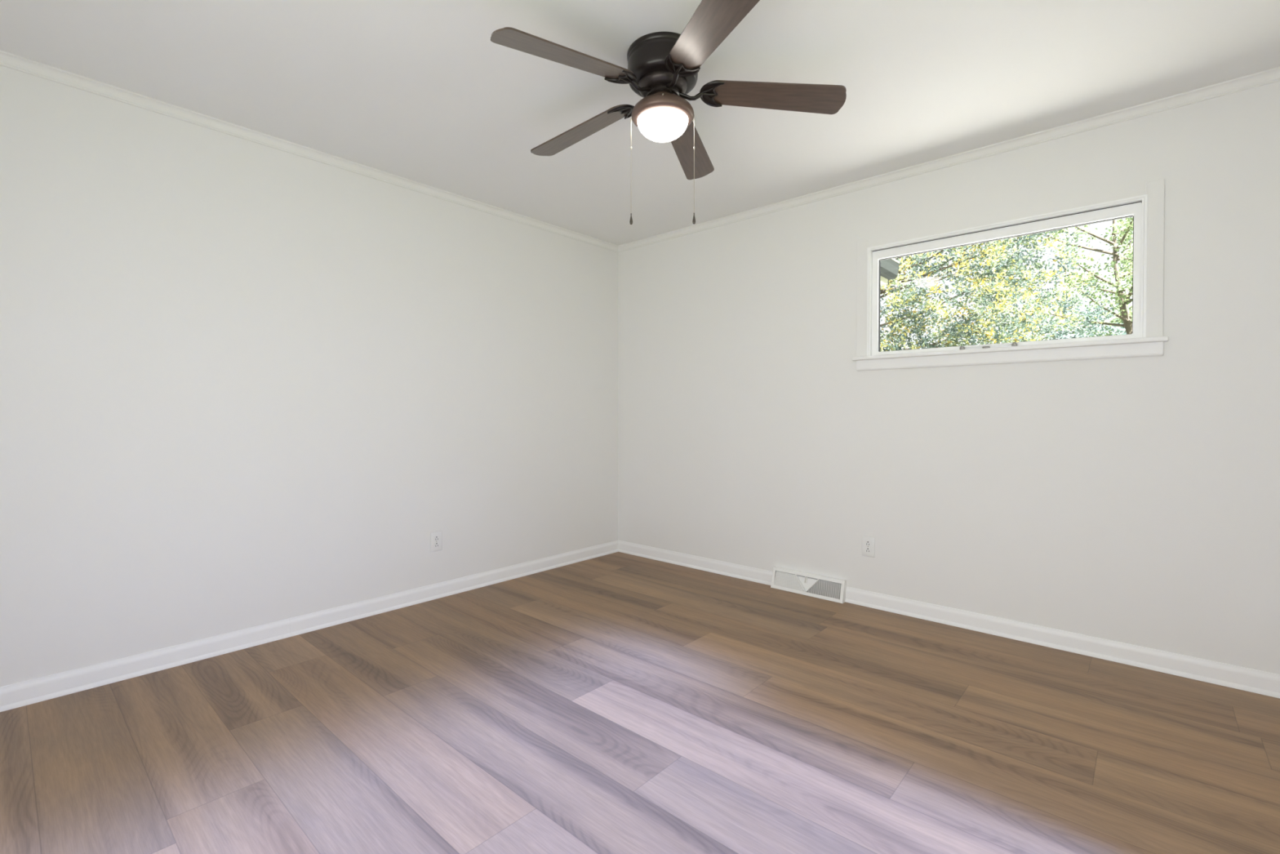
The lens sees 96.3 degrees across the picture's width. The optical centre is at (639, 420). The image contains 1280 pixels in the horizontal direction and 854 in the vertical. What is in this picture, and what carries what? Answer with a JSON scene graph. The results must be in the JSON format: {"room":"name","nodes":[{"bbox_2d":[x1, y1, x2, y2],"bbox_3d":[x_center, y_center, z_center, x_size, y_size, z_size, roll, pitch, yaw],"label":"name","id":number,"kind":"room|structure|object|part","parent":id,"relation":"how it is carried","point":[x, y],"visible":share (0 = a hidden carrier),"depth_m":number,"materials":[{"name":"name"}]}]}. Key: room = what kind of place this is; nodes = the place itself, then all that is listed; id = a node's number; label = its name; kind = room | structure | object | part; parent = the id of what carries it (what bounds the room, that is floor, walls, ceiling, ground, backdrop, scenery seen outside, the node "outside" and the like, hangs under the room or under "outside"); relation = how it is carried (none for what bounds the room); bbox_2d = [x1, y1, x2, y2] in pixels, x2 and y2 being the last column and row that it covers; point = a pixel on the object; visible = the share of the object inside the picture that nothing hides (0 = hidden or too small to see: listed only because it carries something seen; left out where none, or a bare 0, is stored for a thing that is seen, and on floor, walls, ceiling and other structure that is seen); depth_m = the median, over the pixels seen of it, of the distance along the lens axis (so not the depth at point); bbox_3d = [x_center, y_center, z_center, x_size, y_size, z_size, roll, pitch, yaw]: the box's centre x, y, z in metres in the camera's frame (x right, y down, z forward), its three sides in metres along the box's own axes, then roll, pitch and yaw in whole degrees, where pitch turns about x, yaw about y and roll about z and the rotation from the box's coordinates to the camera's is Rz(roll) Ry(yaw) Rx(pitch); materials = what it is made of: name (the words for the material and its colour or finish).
{"room":"empty bedroom","nodes":[
{"label":"empty bedroom","id":0,"kind":"room"},
{"bbox_2d":[0,65,617,686],"bbox_3d":[-1.590,-0.170,3.114,0.140,2.570,4.380,1,1,42],"label":"wall","id":1,"kind":"structure","parent":0,"point":[244,384],"depth_m":2.72,"materials":[{"name":"white paint"}]},
{"bbox_2d":[0,49,617,252],"bbox_3d":[-1.529,-1.350,3.045,0.022,0.047,4.100,1,1,42],"label":"crown molding","id":2,"kind":"structure","parent":1,"relation":"attached to","point":[7,60],"depth_m":2.71,"materials":[{"name":"white paint"}]},
{"bbox_2d":[0,540,618,711],"bbox_3d":[-1.530,1.022,3.075,0.019,0.087,4.100,1,1,42],"label":"baseboard","id":3,"kind":"structure","parent":1,"relation":"attached to","point":[20,694],"depth_m":2.73,"materials":[{"name":"white paint"}]},
{"bbox_2d":[430,530,442,551],"bbox_3d":[-1.219,0.721,3.430,0.008,0.117,0.074,1,1,42],"label":"wall outlet","id":4,"kind":"object","parent":1,"relation":"attached to","point":[436,537],"visible":1,"depth_m":3.43,"materials":[{"name":"white plastic"}]},
{"bbox_2d":[434,542,439,546],"bbox_3d":[-1.217,0.741,3.429,0.004,0.029,0.031,1,1,42],"label":"receptacle","id":5,"kind":"object","parent":4,"relation":"attached to","point":[436,544],"depth_m":3.43,"materials":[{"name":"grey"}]},
{"bbox_2d":[434,535,439,540],"bbox_3d":[-1.217,0.702,3.429,0.004,0.029,0.031,1,1,42],"label":"receptacle","id":6,"kind":"object","parent":4,"relation":"attached to","point":[436,537],"depth_m":3.43,"materials":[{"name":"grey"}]},
{"bbox_2d":[0,551,1279,853],"bbox_3d":[-0.137,1.081,1.836,3.750,0.001,4.100,1,1,42],"label":"floor","id":7,"kind":"structure","parent":0,"point":[618,702],"depth_m":1.93,"materials":[{"name":"wood"}]},
{"bbox_2d":[0,0,1279,245],"bbox_3d":[-0.137,-1.398,1.805,3.750,0.080,4.100,1,1,42],"label":"ceiling","id":8,"kind":"structure","parent":0,"point":[421,91],"depth_m":2.25,"materials":[{"name":"white paint"}]},
{"bbox_2d":[490,0,846,224],"bbox_3d":[0.045,-1.049,2.150,1.255,0.627,1.284,1,1,42],"label":"ceiling fan","id":9,"kind":"object","parent":8,"relation":"hanging from","point":[664,68],"visible":1,"depth_m":2.06,"materials":[{"name":"brown metal"}]},
{"bbox_3d":[-0.236,-1.192,1.883,0.518,0.076,0.134,-1,1,-38],"label":"blade","id":10,"kind":"part","parent":9,"relation":"part of","materials":[{"name":"brown wood"}]},
{"bbox_3d":[-0.243,-1.198,2.381,0.518,0.076,0.134,1,1,37],"label":"blade","id":11,"kind":"part","parent":9,"relation":"part of","materials":[{"name":"brown wood"}]},
{"bbox_3d":[-0.030,-0.953,2.139,0.011,0.361,0.005,0,1,11],"label":"pull chain","id":12,"kind":"part","parent":9,"relation":"part of","materials":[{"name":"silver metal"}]},
{"bbox_3d":[0.085,-1.089,2.138,0.189,0.074,0.189,1,1,42],"label":"glass globe","id":13,"kind":"part","parent":9,"relation":"part of","materials":[{"name":"white glass"}]},
{"bbox_3d":[0.216,-1.200,2.524,0.134,0.076,0.518,0,1,19],"label":"blade","id":14,"kind":"part","parent":9,"relation":"part of","materials":[{"name":"brown wood"}]},
{"bbox_3d":[0.199,-0.961,2.140,0.011,0.373,0.005,0,1,11],"label":"pull chain","id":15,"kind":"part","parent":9,"relation":"part of","materials":[{"name":"silver metal"}]},
{"bbox_3d":[0.206,-1.191,1.746,0.134,0.076,0.518,0,1,-17],"label":"blade","id":16,"kind":"part","parent":9,"relation":"part of","materials":[{"name":"brown wood"}]},
{"bbox_3d":[0.493,-1.195,2.114,0.518,0.076,0.134,0,1,3],"label":"blade","id":17,"kind":"part","parent":9,"relation":"part of","materials":[{"name":"brown wood"}]},
{"bbox_2d":[617,80,1279,674],"bbox_3d":[1.325,-0.172,3.357,3.890,2.570,0.140,1,1,42],"label":"wall","id":18,"kind":"structure","parent":0,"point":[1134,500],"depth_m":2.85,"materials":[{"name":"white paint"}]},
{"bbox_2d":[770,566,846,603],"bbox_3d":[1.023,0.998,3.506,0.464,0.125,0.060,1,1,42],"label":"air vent","id":19,"kind":"object","parent":18,"relation":"in","point":[827,588],"visible":1,"depth_m":3.49,"materials":[{"name":"white metal"}]},
{"bbox_2d":[773,570,804,591],"bbox_3d":[0.940,1.000,3.572,0.216,0.087,0.034,1,1,42],"label":"grille","id":20,"kind":"object","parent":19,"relation":"attached to","point":[787,580],"depth_m":3.57,"materials":[{"name":"white metal"}]},
{"bbox_3d":[1.020,1.001,3.509,0.151,0.087,0.027,1,1,42],"label":"panel","id":21,"kind":"part","parent":19,"relation":"part of","materials":[{"name":"white metal"}]},
{"bbox_2d":[806,579,841,599],"bbox_3d":[1.100,1.001,3.429,0.216,0.087,0.034,1,1,42],"label":"grille","id":22,"kind":"object","parent":19,"relation":"attached to","point":[820,588],"depth_m":3.43,"materials":[{"name":"white metal"}]},
{"bbox_2d":[861,535,875,557],"bbox_3d":[1.308,0.720,3.284,0.074,0.117,0.008,1,1,42],"label":"wall outlet","id":23,"kind":"object","parent":18,"relation":"attached to","point":[868,542],"visible":1,"depth_m":3.28,"materials":[{"name":"white plastic"}]},
{"bbox_2d":[865,546,871,552],"bbox_3d":[1.307,0.739,3.283,0.031,0.029,0.004,1,1,42],"label":"receptacle","id":24,"kind":"object","parent":23,"relation":"attached to","point":[868,549],"depth_m":3.28,"materials":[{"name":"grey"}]},
{"bbox_2d":[865,540,871,545],"bbox_3d":[1.307,0.700,3.283,0.031,0.029,0.004,1,1,42],"label":"receptacle","id":25,"kind":"object","parent":23,"relation":"attached to","point":[867,542],"depth_m":3.28,"materials":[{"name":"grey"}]},
{"bbox_2d":[617,540,1279,697],"bbox_3d":[1.220,1.019,3.359,3.750,0.087,0.019,1,1,42],"label":"baseboard","id":26,"kind":"structure","parent":18,"relation":"attached to","point":[1267,683],"depth_m":2.75,"materials":[{"name":"white paint"}]},
{"bbox_2d":[617,66,1279,252],"bbox_3d":[1.218,-1.354,3.328,3.750,0.047,0.022,1,1,42],"label":"crown molding","id":27,"kind":"structure","parent":18,"relation":"attached to","point":[1273,75],"depth_m":2.82,"materials":[{"name":"white paint"}]},
{"bbox_2d":[851,178,1168,370],"bbox_3d":[1.775,-0.660,2.911,1.341,0.750,0.169,1,1,42],"label":"window","id":28,"kind":"structure","parent":18,"relation":"in","point":[1144,202],"depth_m":2.73,"materials":[{"name":"white paint"}]},
{"bbox_3d":[1.769,-0.653,2.901,1.158,0.612,0.042,1,1,42],"label":"sash","id":29,"kind":"part","parent":28,"relation":"part of","materials":[{"name":"white plastic"}]},
{"bbox_3d":[1.736,-0.352,2.872,1.341,0.020,0.054,1,1,42],"label":"sill","id":30,"kind":"part","parent":28,"relation":"part of","materials":[{"name":"white paint"}]},
{"label":"outside","id":31,"kind":"structure","parent":0,"visible":0},
{"label":"ground","id":32,"kind":"structure","parent":31,"visible":0},
{"bbox_2d":[880,225,1116,351],"bbox_3d":[5.835,-3.451,15.159,10.271,8.983,7.089,1,1,45],"label":"deciduous tree","id":33,"kind":"object","parent":32,"relation":"on","point":[993,257],"visible":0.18,"depth_m":12.59,"materials":[{"name":"green plant"}]},
{"bbox_2d":[982,286,1129,344],"bbox_3d":[16.939,-2.319,23.481,6.849,6.510,5.202,1,1,42],"label":"round tree","id":34,"kind":"object","parent":32,"relation":"on","point":[1080,332],"visible":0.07,"depth_m":22.47,"materials":[{"name":"green plant"}]},
{"bbox_2d":[1008,217,1133,337],"bbox_3d":[15.088,-2.969,17.593,6.465,7.957,5.384,0,1,31],"label":"deciduous tree","id":35,"kind":"object","parent":32,"relation":"on","point":[1125,315],"visible":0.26,"depth_m":17.36,"materials":[{"name":"green plant"}]},
{"bbox_2d":[1074,292,1132,336],"bbox_3d":[24.896,-2.805,26.389,9.317,7.409,7.333,1,1,42],"label":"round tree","id":36,"kind":"object","parent":32,"relation":"on","point":[1128,292],"visible":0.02,"depth_m":27.19,"materials":[{"name":"green plant"}]},
{"bbox_3d":[3.160,1.116,6.104,9.000,0.055,6.340,1,1,42],"label":"floor","id":37,"kind":"structure","parent":32,"relation":"on","visible":0},
{"bbox_2d":[880,257,899,285],"bbox_3d":[1.471,-0.431,5.433,1.204,3.175,2.200,1,1,42],"label":"eave","id":38,"kind":"object","parent":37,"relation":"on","point":[890,267],"visible":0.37,"depth_m":5.72,"materials":[{"name":"grey"}]}
]}

